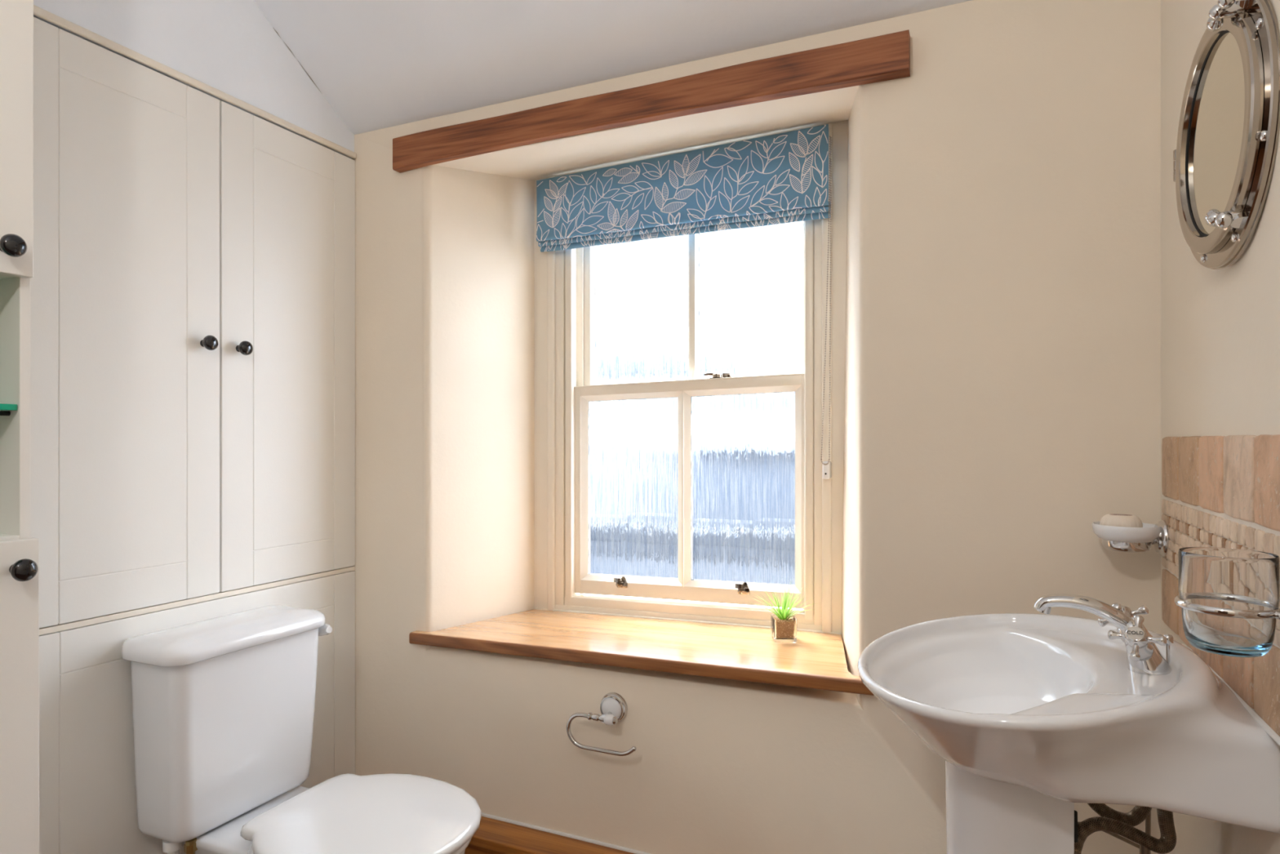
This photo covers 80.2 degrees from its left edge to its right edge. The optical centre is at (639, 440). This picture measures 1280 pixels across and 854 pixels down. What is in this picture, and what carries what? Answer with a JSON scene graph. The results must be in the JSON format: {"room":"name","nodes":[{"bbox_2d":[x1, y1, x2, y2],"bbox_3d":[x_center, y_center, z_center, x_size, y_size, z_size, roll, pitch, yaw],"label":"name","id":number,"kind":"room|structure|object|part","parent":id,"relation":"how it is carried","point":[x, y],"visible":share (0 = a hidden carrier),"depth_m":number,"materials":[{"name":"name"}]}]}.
{"room":"bathroom","nodes":[
{"label":"bathroom","id":0,"kind":"room"},
{"bbox_2d":[33,0,354,158],"bbox_3d":[-1.463,-0.150,1.096,0.232,2.700,3.600,0,0,24],"label":"wall","id":1,"kind":"structure","parent":0,"point":[229,46],"depth_m":1.82,"materials":[{"name":"white paint"}]},
{"bbox_2d":[272,26,319,90],"bbox_3d":[-0.934,-1.047,1.988,0.002,0.171,0.260,0,0,24],"label":"trim","id":2,"kind":"structure","parent":1,"relation":"attached to","point":[273,27],"depth_m":2.04,"materials":[{"name":"grey paint"}]},
{"bbox_2d":[253,0,971,134],"bbox_3d":[-0.496,-1.221,0.661,2.353,0.658,3.600,0,0,24],"label":"ceiling","id":3,"kind":"structure","parent":0,"point":[378,64],"depth_m":1.85,"materials":[{"name":"white paint"}]},
{"bbox_2d":[351,0,1160,853],"bbox_3d":[0.163,0.150,2.054,1.993,2.100,0.520,0,0,24],"label":"wall","id":4,"kind":"structure","parent":0,"point":[1002,344],"depth_m":1.64,"materials":[{"name":"beige paint"}]},
{"bbox_2d":[464,816,633,853],"bbox_3d":[0.045,1.100,1.765,1.971,0.200,0.103,0,0,24],"label":"baseboard","id":5,"kind":"structure","parent":4,"relation":"attached to","point":[493,836],"depth_m":1.91,"materials":[{"name":"brown wood"}]},
{"bbox_2d":[481,812,650,853],"bbox_3d":[0.069,0.998,1.808,1.963,0.010,0.010,0,0,24],"label":"trim","id":6,"kind":"structure","parent":4,"relation":"attached to","point":[495,817],"depth_m":1.92,"materials":[{"name":"white"}]},
{"bbox_2d":[566,692,636,755],"bbox_3d":[-0.086,0.684,1.845,0.188,0.131,0.064,0,0,24],"label":"toilet roll holder","id":7,"kind":"object","parent":4,"relation":"attached to","point":[613,706],"visible":1,"depth_m":1.84,"materials":[{"name":"silver metal"}]},
{"bbox_3d":[-0.095,0.706,1.827,0.188,0.088,0.012,0,0,24],"label":"arm","id":8,"kind":"part","parent":7,"relation":"part of","materials":[{"name":"silver metal"}]},
{"bbox_2d":[408,608,874,695],"bbox_3d":[0.005,0.532,2.017,1.234,0.057,0.384,0,0,24],"label":"board","id":9,"kind":"object","parent":4,"relation":"attached to","point":[816,660],"visible":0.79,"depth_m":1.92,"materials":[{"name":"brown wood"}]},
{"bbox_2d":[753,578,821,642],"bbox_3d":[0.366,0.431,1.949,0.181,0.155,0.170,0,0,24],"label":"potted plant","id":10,"kind":"object","parent":9,"relation":"on","point":[783,624],"visible":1,"depth_m":1.92,"materials":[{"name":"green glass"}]},
{"bbox_3d":[0.368,0.480,1.945,0.059,0.058,0.059,0,0,0],"label":"glass pot","id":11,"kind":"part","parent":10,"relation":"part of","materials":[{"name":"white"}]},
{"bbox_2d":[392,29,910,173],"bbox_3d":[-0.063,-0.802,1.852,1.362,0.092,0.033,0,0,24],"label":"lintel beam","id":12,"kind":"structure","parent":4,"relation":"attached to","point":[885,57],"depth_m":1.77,"materials":[{"name":"brown wood"}]},
{"bbox_2d":[534,120,848,634],"bbox_3d":[0.133,-0.137,2.236,0.990,1.420,0.133,0,0,24],"label":"window","id":13,"kind":"structure","parent":4,"relation":"in","point":[572,296],"depth_m":2.22,"materials":[{"name":"beige paint"}]},
{"bbox_3d":[-0.022,0.142,2.289,0.305,0.547,0.004,0,0,24],"label":"pane","id":14,"kind":"part","parent":13,"relation":"part of","materials":[{"name":"clear glass"}]},
{"bbox_3d":[0.003,-0.477,2.324,0.321,0.600,0.004,0,0,24],"label":"pane","id":15,"kind":"part","parent":13,"relation":"part of","materials":[{"name":"clear glass"}]},
{"bbox_2d":[536,124,831,479],"bbox_3d":[0.097,-0.360,2.157,0.884,0.920,0.058,0,0,24],"label":"blind","id":16,"kind":"object","parent":13,"relation":"attached to","point":[780,178],"visible":1,"depth_m":2.10,"materials":[{"name":"blue fabric"}]},
{"bbox_3d":[0.483,-0.361,1.971,0.026,0.851,0.011,0,0,24],"label":"bead chain","id":17,"kind":"part","parent":16,"relation":"part of","materials":[{"name":"beige plastic"}]},
{"bbox_3d":[0.125,0.144,2.222,0.728,0.653,0.037,0,0,24],"label":"sash","id":18,"kind":"part","parent":13,"relation":"part of","materials":[{"name":"beige paint"}]},
{"bbox_3d":[0.126,-0.173,2.225,0.728,0.019,0.046,0,0,24],"label":"meeting rail","id":19,"kind":"part","parent":13,"relation":"part of","materials":[{"name":"beige paint"}]},
{"bbox_3d":[0.147,-0.483,2.258,0.743,0.676,0.036,0,0,24],"label":"sash","id":20,"kind":"part","parent":13,"relation":"part of","materials":[{"name":"beige paint"}]},
{"bbox_3d":[0.288,0.135,2.150,0.312,0.548,0.004,0,0,24],"label":"pane","id":21,"kind":"part","parent":13,"relation":"part of","materials":[{"name":"clear glass"}]},
{"bbox_3d":[0.313,-0.484,2.185,0.311,0.600,0.004,0,0,24],"label":"pane","id":22,"kind":"part","parent":13,"relation":"part of","materials":[{"name":"clear glass"}]},
{"bbox_2d":[1160,0,1279,853],"bbox_3d":[0.509,-0.150,0.210,0.150,2.700,3.600,0,0,24],"label":"wall","id":23,"kind":"structure","parent":0,"point":[1220,328],"depth_m":1.12,"materials":[{"name":"beige paint"}]},
{"bbox_2d":[1161,434,1279,746],"bbox_3d":[0.714,0.163,0.866,0.014,0.339,1.088,0,0,24],"label":"tile backsplash","id":24,"kind":"structure","parent":23,"relation":"attached to","point":[1219,491],"depth_m":0.98,"materials":[{"name":"tile"}]},
{"bbox_2d":[1091,520,1168,556],"bbox_3d":[0.874,0.172,1.361,0.111,0.064,0.106,0,0,24],"label":"holder","id":25,"kind":"object","parent":24,"relation":"attached to","point":[1121,539],"visible":0.96,"depth_m":1.33,"materials":[{"name":"white ceramic"}]},
{"bbox_2d":[1099,513,1142,527],"bbox_3d":[0.864,0.148,1.366,0.066,0.030,0.054,0,0,24],"label":"soap bar","id":26,"kind":"object","parent":25,"relation":"on","point":[1110,519],"visible":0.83,"depth_m":1.35,"materials":[{"name":"beige"}]},
{"bbox_3d":[0.874,0.165,1.361,0.111,0.030,0.106,0,0,24],"label":"dish","id":27,"kind":"part","parent":25,"relation":"part of","materials":[{"name":"white ceramic"}]},
{"bbox_2d":[1101,538,1151,552],"bbox_3d":[0.872,0.183,1.362,0.076,0.026,0.076,0,0,24],"label":"soap dish","id":28,"kind":"object","parent":25,"relation":"on","point":[1132,545],"depth_m":1.33,"materials":[{"name":"white metal"}]},
{"bbox_2d":[1174,595,1279,619],"bbox_3d":[0.629,0.180,0.805,0.099,0.060,0.122,0,0,24],"label":"holder","id":29,"kind":"object","parent":24,"relation":"attached to","point":[1246,614],"visible":0.6,"depth_m":0.78,"materials":[{"name":"silver metal"}]},
{"bbox_2d":[1177,546,1279,657],"bbox_3d":[0.633,0.173,0.819,0.086,0.105,0.086,0,0,24],"label":"glass tumbler","id":30,"kind":"object","parent":29,"relation":"in","point":[1236,579],"visible":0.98,"depth_m":0.79,"materials":[{"name":"clear glass"}]},
{"bbox_2d":[1173,0,1279,269],"bbox_3d":[0.758,-0.401,1.008,0.050,0.344,0.350,0,0,24],"label":"mirror","id":31,"kind":"object","parent":23,"relation":"attached to","point":[1224,154],"visible":1,"depth_m":0.95,"materials":[{"name":"silver metal"}]},
{"bbox_2d":[1186,31,1244,234],"bbox_3d":[0.761,-0.401,1.003,0.002,0.257,0.257,0,0,21],"label":"mirror glass","id":32,"kind":"object","parent":31,"relation":"attached to","point":[1215,80],"depth_m":1.00,"materials":[{"name":"mirror"}]},
{"bbox_3d":[-0.496,1.240,0.661,2.353,0.080,3.600,0,0,24],"label":"floor","id":33,"kind":"structure","parent":0,"visible":0},
{"bbox_2d":[0,0,39,853],"bbox_3d":[-1.210,0.020,0.975,0.304,2.360,0.666,0,0,24],"label":"tall cabinet","id":34,"kind":"object","parent":33,"relation":"on","point":[19,552],"visible":1,"depth_m":1.21,"materials":[{"name":"white paint"}]},
{"bbox_2d":[0,403,17,410],"bbox_3d":[-1.238,-0.054,0.988,0.221,0.010,0.632,0,0,24],"label":"glass shelf","id":35,"kind":"object","parent":34,"relation":"attached to","point":[3,406],"depth_m":1.22,"materials":[{"name":"teal glass"}]},
{"bbox_3d":[-0.982,-0.304,1.186,0.036,0.035,0.035,0,0,24],"label":"knob","id":36,"kind":"part","parent":34,"relation":"part of","materials":[{"name":"black metal"}]},
{"bbox_3d":[-1.125,-0.710,0.933,0.018,0.892,0.660,0,0,24],"label":"door","id":37,"kind":"part","parent":34,"relation":"part of","materials":[{"name":"white paint"}]},
{"bbox_3d":[-1.119,0.629,0.931,0.018,0.943,0.662,0,0,25],"label":"door","id":38,"kind":"part","parent":34,"relation":"part of","materials":[{"name":"white paint"}]},
{"bbox_3d":[-0.967,0.202,1.189,0.036,0.035,0.035,0,0,24],"label":"knob","id":39,"kind":"part","parent":34,"relation":"part of","materials":[{"name":"black"}]},
{"bbox_2d":[30,4,356,853],"bbox_3d":[-1.018,0.181,1.781,0.063,2.037,0.944,0,0,24],"label":"tall cabinet","id":40,"kind":"object","parent":33,"relation":"on","point":[193,282],"visible":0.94,"depth_m":1.71,"materials":[{"name":"white paint"}]},
{"bbox_3d":[-1.102,-0.226,1.626,0.018,1.180,0.432,0,0,24],"label":"door","id":41,"kind":"part","parent":40,"relation":"part of","materials":[{"name":"white paint"}]},
{"bbox_3d":[-1.022,-0.829,1.782,0.011,0.017,0.944,0,0,24],"label":"moulding","id":42,"kind":"part","parent":40,"relation":"part of","materials":[{"name":"beige paint"}]},
{"bbox_3d":[-1.032,0.371,1.787,0.018,0.012,0.944,0,0,24],"label":"rail","id":43,"kind":"part","parent":40,"relation":"part of","materials":[{"name":"beige paint"}]},
{"bbox_3d":[-1.014,0.784,1.823,0.018,0.811,0.864,0,0,24],"label":"panel","id":44,"kind":"part","parent":40,"relation":"part of","materials":[{"name":"white paint"}]},
{"bbox_3d":[-1.007,-0.228,1.774,0.036,0.035,0.035,0,0,24],"label":"knob","id":45,"kind":"part","parent":40,"relation":"part of","materials":[{"name":"black metal"}]},
{"bbox_3d":[-0.968,-0.226,1.858,0.036,0.035,0.035,0,0,24],"label":"knob","id":46,"kind":"part","parent":40,"relation":"part of","materials":[{"name":"black metal"}]},
{"bbox_3d":[-0.924,-0.226,2.022,0.018,1.180,0.426,0,0,24],"label":"door","id":47,"kind":"part","parent":40,"relation":"part of","materials":[{"name":"white paint"}]},
{"bbox_2d":[121,604,481,853],"bbox_3d":[-0.688,0.806,1.638,0.724,0.787,0.428,0,0,24],"label":"toilet","id":48,"kind":"object","parent":33,"relation":"on","point":[223,707],"visible":1,"depth_m":1.61,"materials":[{"name":"white ceramic"}]},
{"bbox_3d":[-0.932,0.435,1.737,0.198,0.044,0.409,0,0,24],"label":"cistern lid","id":49,"kind":"part","parent":48,"relation":"part of","materials":[{"name":"white ceramic"}]},
{"bbox_3d":[-0.791,0.472,1.894,0.058,0.032,0.034,0,0,24],"label":"flush lever","id":50,"kind":"part","parent":48,"relation":"part of","materials":[{"name":"white plastic"}]},
{"bbox_3d":[-0.564,0.794,1.589,0.458,0.024,0.416,0,0,24],"label":"seat lid","id":51,"kind":"part","parent":48,"relation":"part of","materials":[{"name":"white plastic"}]},
{"bbox_3d":[-0.569,0.818,1.591,0.454,0.016,0.396,0,0,24],"label":"seat","id":52,"kind":"part","parent":48,"relation":"part of","materials":[{"name":"white plastic"}]},
{"bbox_2d":[857,613,1279,853],"bbox_3d":[0.567,0.744,1.107,0.478,0.912,0.581,0,0,24],"label":"basin","id":53,"kind":"object","parent":33,"relation":"on","point":[1030,717],"visible":0.97,"depth_m":0.96,"materials":[{"name":"white ceramic"}]},
{"bbox_2d":[1033,593,1173,675],"bbox_3d":[0.651,0.268,1.049,0.154,0.099,0.132,0,0,-6],"label":"mixer tap","id":54,"kind":"object","parent":53,"relation":"on","point":[1144,656],"visible":1,"depth_m":1.04,"materials":[{"name":"silver metal"}]},
{"bbox_3d":[0.698,0.260,1.092,0.052,0.057,0.057,0,0,-7],"label":"cross handle","id":55,"kind":"part","parent":54,"relation":"part of","materials":[{"name":"silver metal"}]},
{"bbox_3d":[0.661,0.266,1.015,0.057,0.061,0.055,0,0,5],"label":"cross handle","id":56,"kind":"part","parent":54,"relation":"part of","materials":[{"name":"silver metal"}]},
{"bbox_3d":[0.719,0.283,1.034,0.012,0.040,0.012,0,0,24],"label":"popup knob","id":57,"kind":"part","parent":54,"relation":"part of","materials":[{"name":"silver metal"}]},
{"bbox_3d":[0.696,0.815,1.169,0.188,0.770,0.077,0,0,-13],"label":"popup waste rod","id":58,"kind":"part","parent":53,"relation":"part of","materials":[{"name":"brown"}]},
{"bbox_2d":[1087,803,1151,826],"bbox_3d":[0.707,0.522,1.140,0.107,0.105,0.019,0,0,24],"label":"pipe","id":59,"kind":"object","parent":53,"relation":"attached to","point":[1138,814],"visible":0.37,"depth_m":1.13,"materials":[{"name":"brown metal"}]},
{"bbox_2d":[1074,808,1176,853],"bbox_3d":[0.698,0.590,1.112,0.144,0.243,0.019,0,0,24],"label":"pipe","id":60,"kind":"object","parent":53,"relation":"hanging from","point":[1166,842],"visible":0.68,"depth_m":1.10,"materials":[{"name":"brown metal"}]},
{"label":"outside","id":61,"kind":"structure","parent":0,"visible":0},
{"bbox_3d":[3.341,1.520,7.434,18.000,0.100,11.700,0,0,24],"label":"ground","id":62,"kind":"structure","parent":61,"visible":0},
{"bbox_2d":[591,512,795,585],"bbox_3d":[0.337,0.982,5.012,7.105,0.977,0.180,0,0,24],"label":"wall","id":63,"kind":"structure","parent":62,"relation":"on","point":[646,513],"depth_m":4.90,"materials":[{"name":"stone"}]},
{"bbox_2d":[592,221,799,515],"bbox_3d":[0.486,-1.180,9.375,9.600,5.300,3.900,0,0,24],"label":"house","id":64,"kind":"structure","parent":62,"relation":"on","point":[775,250],"depth_m":7.54,"materials":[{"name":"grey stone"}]},
{"bbox_2d":[696,402,795,519],"bbox_3d":[2.139,0.560,5.858,3.500,1.820,1.540,0,0,24],"label":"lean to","id":65,"kind":"object","parent":62,"relation":"on","point":[770,428],"visible":0.04,"depth_m":5.82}
]}

